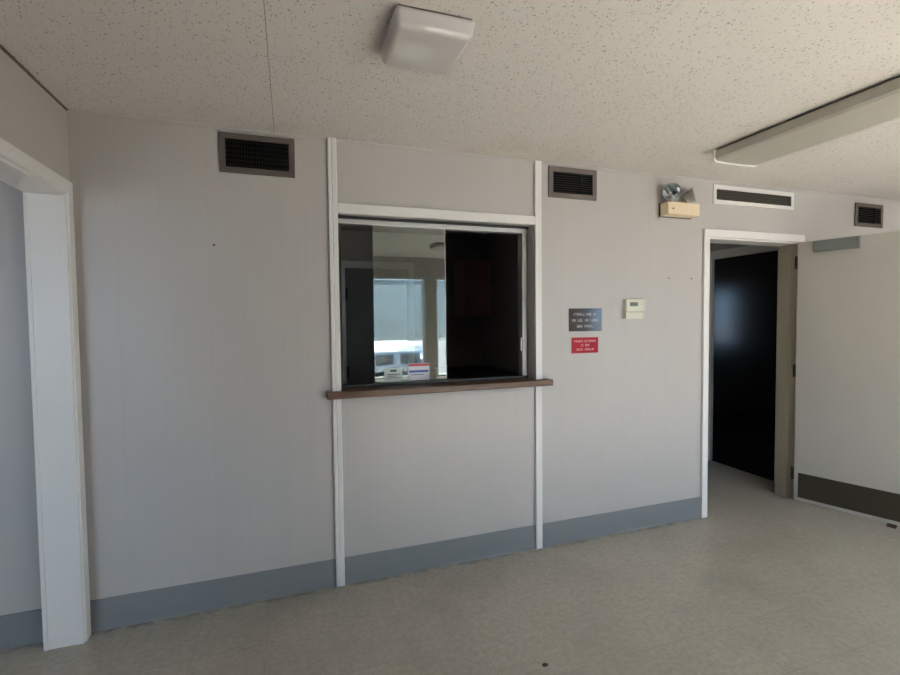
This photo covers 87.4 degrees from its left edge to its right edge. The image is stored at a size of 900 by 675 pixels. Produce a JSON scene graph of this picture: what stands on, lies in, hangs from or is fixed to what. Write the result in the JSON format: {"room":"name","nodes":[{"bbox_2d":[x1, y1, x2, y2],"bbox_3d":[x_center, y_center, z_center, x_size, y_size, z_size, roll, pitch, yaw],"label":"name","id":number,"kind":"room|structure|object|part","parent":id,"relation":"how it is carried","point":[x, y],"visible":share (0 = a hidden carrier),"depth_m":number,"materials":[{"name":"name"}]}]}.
{"room":"waiting room","nodes":[
{"label":"waiting room","id":0,"kind":"room"},
{"bbox_2d":[0,49,69,180],"bbox_3d":[-1.078,0.262,0.090,0.122,2.450,4.400,-1,2,-19],"label":"wall","id":1,"kind":"structure","parent":0,"point":[32,121],"depth_m":1.84,"materials":[{"name":"white paint"}]},
{"bbox_2d":[0,157,63,194],"bbox_3d":[-1.528,-0.611,1.339,0.138,0.019,1.554,-1,2,-19],"label":"trim","id":2,"kind":"structure","parent":1,"relation":"attached to","point":[11,174],"depth_m":1.87,"materials":[{"name":"white paint"}]},
{"bbox_2d":[0,44,67,110],"bbox_3d":[-1.262,-0.983,0.745,0.008,0.010,2.942,-1,2,-19],"label":"trim","id":3,"kind":"structure","parent":1,"relation":"attached to","point":[2,48],"depth_m":1.83,"materials":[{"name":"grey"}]},
{"bbox_2d":[23,192,48,650],"bbox_3d":[-1.833,0.383,2.099,0.018,2.046,0.060,-1,2,-19],"label":"trim","id":4,"kind":"structure","parent":1,"relation":"attached to","point":[25,195],"depth_m":2.07,"materials":[{"name":"white paint"}]},
{"bbox_2d":[0,137,72,194],"bbox_3d":[-1.465,-0.646,1.382,0.020,0.058,1.596,-1,2,-19],"label":"trim","id":5,"kind":"structure","parent":1,"relation":"attached to","point":[9,152],"depth_m":1.81,"materials":[{"name":"white paint"}]},
{"bbox_2d":[28,193,75,649],"bbox_3d":[-1.765,0.389,2.105,0.138,2.033,0.020,-1,2,-19],"label":"trim","id":6,"kind":"structure","parent":1,"relation":"attached to","point":[43,221],"depth_m":2.09,"materials":[{"name":"white paint"}]},
{"bbox_2d":[56,193,90,644],"bbox_3d":[-1.705,0.387,2.118,0.032,2.033,0.008,-1,2,-19],"label":"trim","id":7,"kind":"structure","parent":1,"relation":"attached to","point":[61,199],"depth_m":2.11,"materials":[{"name":"white paint"}]},
{"bbox_2d":[341,230,480,378],"bbox_3d":[-0.925,0.052,5.262,2.710,2.440,0.100,-1,2,-19],"label":"wall","id":8,"kind":"structure","parent":0,"point":[462,343],"depth_m":5.44,"materials":[{"name":"grey paint"}]},
{"bbox_2d":[341,260,414,383],"bbox_3d":[-0.801,0.256,5.240,0.840,2.190,0.029,-1,2,-19],"label":"window","id":9,"kind":"structure","parent":8,"relation":"in","point":[377,315],"depth_m":5.22,"materials":[{"name":"grey"}]},
{"bbox_2d":[0,112,899,615],"bbox_3d":[1.087,0.115,3.223,12.000,2.450,0.140,-1,2,-19],"label":"wall","id":10,"kind":"structure","parent":0,"point":[206,368],"depth_m":2.50,"materials":[{"name":"white paint"}]},
{"bbox_2d":[0,609,42,649],"bbox_3d":[-3.201,1.360,1.725,2.863,0.152,0.010,-1,2,-19],"label":"baseboard","id":11,"kind":"structure","parent":10,"relation":"attached to","point":[21,628],"depth_m":2.15,"materials":[{"name":"grey plastic"}]},
{"bbox_2d":[90,559,335,632],"bbox_3d":[-1.172,1.311,2.416,1.150,0.152,0.010,-1,2,-19],"label":"baseboard","id":12,"kind":"structure","parent":10,"relation":"attached to","point":[113,612],"depth_m":2.40,"materials":[{"name":"grey plastic"}]},
{"bbox_2d":[218,131,294,177],"bbox_3d":[-0.980,-0.929,2.399,0.358,0.197,0.014,-1,2,-19],"label":"air vent","id":13,"kind":"object","parent":10,"relation":"in","point":[239,153],"visible":1,"depth_m":2.40,"materials":[{"name":"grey metal"}]},
{"bbox_2d":[327,137,344,586],"bbox_3d":[-0.619,0.155,2.559,0.047,2.439,0.018,-1,2,-19],"label":"trim","id":14,"kind":"structure","parent":10,"relation":"attached to","point":[331,142],"depth_m":2.55,"materials":[{"name":"white paint"}]},
{"bbox_2d":[338,215,527,387],"bbox_3d":[-0.071,-0.210,2.847,1.186,0.964,0.066,-1,2,-19],"label":"window","id":15,"kind":"structure","parent":10,"relation":"in","point":[521,231],"depth_m":2.87,"materials":[{"name":"silver metal"}]},
{"bbox_2d":[384,367,402,381],"bbox_3d":[-0.332,0.219,2.759,0.108,0.082,0.003,-1,2,-19],"label":"paper notice","id":16,"kind":"object","parent":15,"relation":"attached to","point":[390,374],"visible":1,"depth_m":2.76,"materials":[{"name":"white paper"}]},
{"bbox_2d":[408,363,429,380],"bbox_3d":[-0.184,0.204,2.808,0.129,0.100,0.003,-1,2,-19],"label":"card","id":17,"kind":"object","parent":15,"relation":"attached to","point":[417,371],"visible":1,"depth_m":2.81,"materials":[{"name":"white paper"}]},
{"bbox_2d":[337,203,534,224],"bbox_3d":[-0.041,-0.711,2.727,1.194,0.053,0.022,-1,2,-19],"label":"trim","id":18,"kind":"structure","parent":10,"relation":"attached to","point":[343,208],"depth_m":2.70,"materials":[{"name":"white paint"}]},
{"bbox_2d":[326,378,552,399],"bbox_3d":[-0.034,0.293,2.810,1.370,0.038,0.200,-1,2,-19],"label":"wooden ledge","id":19,"kind":"object","parent":10,"relation":"attached to","point":[409,389],"visible":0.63,"depth_m":2.71,"materials":[{"name":"brown wood"}]},
{"bbox_2d":[345,525,535,584],"bbox_3d":[-0.020,1.283,2.808,1.192,0.152,0.010,-1,2,-19],"label":"baseboard","id":20,"kind":"structure","parent":10,"relation":"attached to","point":[397,561],"depth_m":2.79,"materials":[{"name":"grey plastic"}]},
{"bbox_2d":[66,109,899,202],"bbox_3d":[1.807,-1.117,3.347,7.500,0.014,0.008,-1,2,-19],"label":"trim","id":21,"kind":"structure","parent":10,"relation":"attached to","point":[69,110],"depth_m":2.67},
{"bbox_2d":[534,160,542,548],"bbox_3d":[0.555,0.127,2.958,0.045,2.439,0.018,-1,2,-19],"label":"trim","id":22,"kind":"structure","parent":10,"relation":"attached to","point":[537,164],"depth_m":2.95,"materials":[{"name":"white paint"}]},
{"bbox_2d":[548,166,596,200],"bbox_3d":[0.784,-0.980,2.999,0.353,0.193,0.014,-1,2,-19],"label":"air vent","id":23,"kind":"object","parent":10,"relation":"in","point":[563,182],"visible":1,"depth_m":3.00,"materials":[{"name":"grey metal"}]},
{"bbox_2d":[572,337,597,352],"bbox_3d":[0.882,0.050,3.074,0.202,0.102,0.004,-1,2,-19],"label":"sign","id":24,"kind":"object","parent":10,"relation":"attached to","point":[581,344],"visible":1,"depth_m":3.07,"materials":[{"name":"red plastic"}]},
{"bbox_2d":[569,308,601,330],"bbox_3d":[0.883,-0.115,3.069,0.250,0.148,0.004,-1,2,-19],"label":"wall plaque","id":25,"kind":"object","parent":10,"relation":"attached to","point":[580,319],"visible":1,"depth_m":3.07,"materials":[{"name":"grey"}]},
{"bbox_2d":[543,497,700,546],"bbox_3d":[1.208,1.254,3.226,1.312,0.152,0.010,-1,2,-19],"label":"baseboard","id":26,"kind":"structure","parent":10,"relation":"attached to","point":[609,523],"depth_m":3.21,"materials":[{"name":"grey plastic"}]},
{"bbox_2d":[623,299,644,318],"bbox_3d":[1.240,-0.192,3.171,0.158,0.134,0.036,-1,2,-19],"label":"thermostat","id":27,"kind":"object","parent":10,"relation":"attached to","point":[632,308],"visible":1,"depth_m":3.15,"materials":[{"name":"beige plastic"}]},
{"bbox_2d":[658,182,699,218],"bbox_3d":[1.574,-0.936,3.214,0.300,0.218,0.120,-1,2,-19],"label":"emergency light","id":28,"kind":"object","parent":10,"relation":"attached to","point":[671,191],"visible":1,"depth_m":3.20,"materials":[{"name":"beige plastic"}]},
{"bbox_3d":[1.564,-0.876,3.270,0.280,0.094,0.012,-1,2,-19],"label":"plate","id":29,"kind":"part","parent":28,"relation":"part of","materials":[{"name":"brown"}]},
{"bbox_2d":[700,236,709,517],"bbox_3d":[1.844,0.297,3.404,0.052,2.036,0.018,-1,2,-19],"label":"trim","id":30,"kind":"structure","parent":10,"relation":"attached to","point":[706,240],"depth_m":3.40,"materials":[{"name":"white paint"}]},
{"bbox_2d":[713,184,793,210],"bbox_3d":[2.269,-1.039,3.504,0.808,0.136,0.014,-1,2,-19],"label":"air vent","id":31,"kind":"object","parent":10,"relation":"in","point":[722,194],"visible":1,"depth_m":3.50,"materials":[{"name":"white metal"}]},
{"bbox_2d":[703,228,804,241],"bbox_3d":[2.287,-0.759,3.517,1.012,0.056,0.020,-1,2,-19],"label":"trim","id":32,"kind":"structure","parent":10,"relation":"attached to","point":[718,233],"depth_m":3.49,"materials":[{"name":"white paint"}]},
{"bbox_2d":[710,237,797,246],"bbox_3d":[2.269,-0.733,3.603,0.893,0.020,0.151,-1,2,-19],"label":"trim","id":33,"kind":"structure","parent":10,"relation":"attached to","point":[712,239],"depth_m":3.58,"materials":[{"name":"white paint"}]},
{"bbox_2d":[774,244,797,498],"bbox_3d":[2.706,0.268,3.788,0.019,2.045,0.151,-1,2,-19],"label":"trim","id":34,"kind":"structure","parent":10,"relation":"attached to","point":[787,273],"depth_m":3.78,"materials":[{"name":"beige paint"}]},
{"bbox_2d":[791,231,899,525],"bbox_3d":[2.954,0.282,3.318,0.110,2.012,0.914,-2,3,-37],"label":"door","id":35,"kind":"structure","parent":10,"relation":"in","point":[846,371],"depth_m":3.41,"materials":[{"name":"paint"}]},
{"bbox_3d":[2.981,1.165,3.350,0.002,0.194,0.848,-2,3,-37],"label":"kick plate","id":36,"kind":"part","parent":35,"relation":"part of","materials":[{"name":"brown"}]},
{"bbox_2d":[854,202,883,227],"bbox_3d":[3.492,-1.016,3.922,0.345,0.192,0.014,-1,2,-19],"label":"air vent","id":37,"kind":"object","parent":10,"relation":"in","point":[866,215],"visible":1,"depth_m":3.92,"materials":[{"name":"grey metal"}]},
{"bbox_2d":[0,0,899,236],"bbox_3d":[1.185,-1.141,2.689,12.100,0.100,8.250,-1,2,-19],"label":"ceiling","id":38,"kind":"structure","parent":0,"point":[645,86],"depth_m":1.88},
{"bbox_2d":[380,4,474,74],"bbox_3d":[-0.084,-1.002,1.605,0.266,0.066,0.266,-1,2,-19],"label":"ceiling light","id":39,"kind":"object","parent":38,"relation":"attached to","point":[415,38],"visible":1,"depth_m":1.53,"materials":[{"name":"grey plastic"}]},
{"bbox_2d":[713,76,899,166],"bbox_3d":[1.884,-1.039,2.210,0.340,0.081,1.224,-1,2,-19],"label":"fluorescent light","id":40,"kind":"object","parent":38,"relation":"attached to","point":[878,104],"visible":1,"depth_m":2.28,"materials":[{"name":"grey plastic"}]},
{"bbox_2d":[0,411,899,674],"bbox_3d":[1.212,1.383,2.788,12.100,0.088,8.250,-1,2,-19],"label":"floor","id":41,"kind":"structure","parent":0,"point":[768,582],"depth_m":2.34,"materials":[{"name":"plastic"}]},
{"bbox_2d":[431,365,518,378],"bbox_3d":[0.404,0.825,4.580,0.650,0.920,1.900,-1,2,-19],"label":"countertop","id":42,"kind":"structure","parent":41,"relation":"on","point":[477,370],"depth_m":4.92,"materials":[{"name":"grey"}]},
{"bbox_2d":[886,523,896,528],"bbox_3d":[3.052,1.297,3.253,0.048,0.022,0.048,-2,3,-37],"label":"door stop","id":43,"kind":"object","parent":41,"relation":"on","point":[888,524],"visible":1,"depth_m":3.25,"materials":[{"name":"brown rubber"}]},
{"bbox_2d":[480,233,518,372],"bbox_3d":[0.638,0.046,4.971,0.060,2.440,3.460,-1,2,-19],"label":"wall","id":44,"kind":"structure","parent":0,"point":[499,331],"depth_m":5.08,"materials":[{"name":"grey"}]},
{"bbox_2d":[710,243,777,459],"bbox_3d":[2.374,0.009,5.562,0.030,2.450,3.460,-1,2,-19],"label":"wall","id":45,"kind":"structure","parent":0,"point":[713,246],"depth_m":4.75,"materials":[{"name":"white paint"}]},
{"bbox_2d":[708,260,711,459],"bbox_3d":[2.620,0.235,4.787,0.016,2.035,0.070,-1,2,-19],"label":"trim","id":46,"kind":"structure","parent":45,"relation":"attached to","point":[710,299],"depth_m":4.75,"materials":[{"name":"white paint"}]},
{"bbox_2d":[710,245,777,259],"bbox_3d":[2.732,-0.809,4.383,0.016,0.080,0.835,-1,2,-19],"label":"trim","id":47,"kind":"structure","parent":45,"relation":"attached to","point":[750,249],"depth_m":4.40,"materials":[{"name":"white paint"}]},
{"bbox_2d":[774,279,777,481],"bbox_3d":[2.864,0.260,4.070,0.016,2.035,0.085,-1,2,-19],"label":"trim","id":48,"kind":"structure","parent":45,"relation":"attached to","point":[777,279],"depth_m":4.10,"materials":[{"name":"beige paint"}]},
{"bbox_2d":[713,251,777,416],"bbox_3d":[4.041,-0.067,6.900,3.830,2.440,0.100,-1,2,-19],"label":"wall","id":49,"kind":"structure","parent":0,"point":[745,286],"depth_m":6.96,"materials":[{"name":"grey"}]}
]}

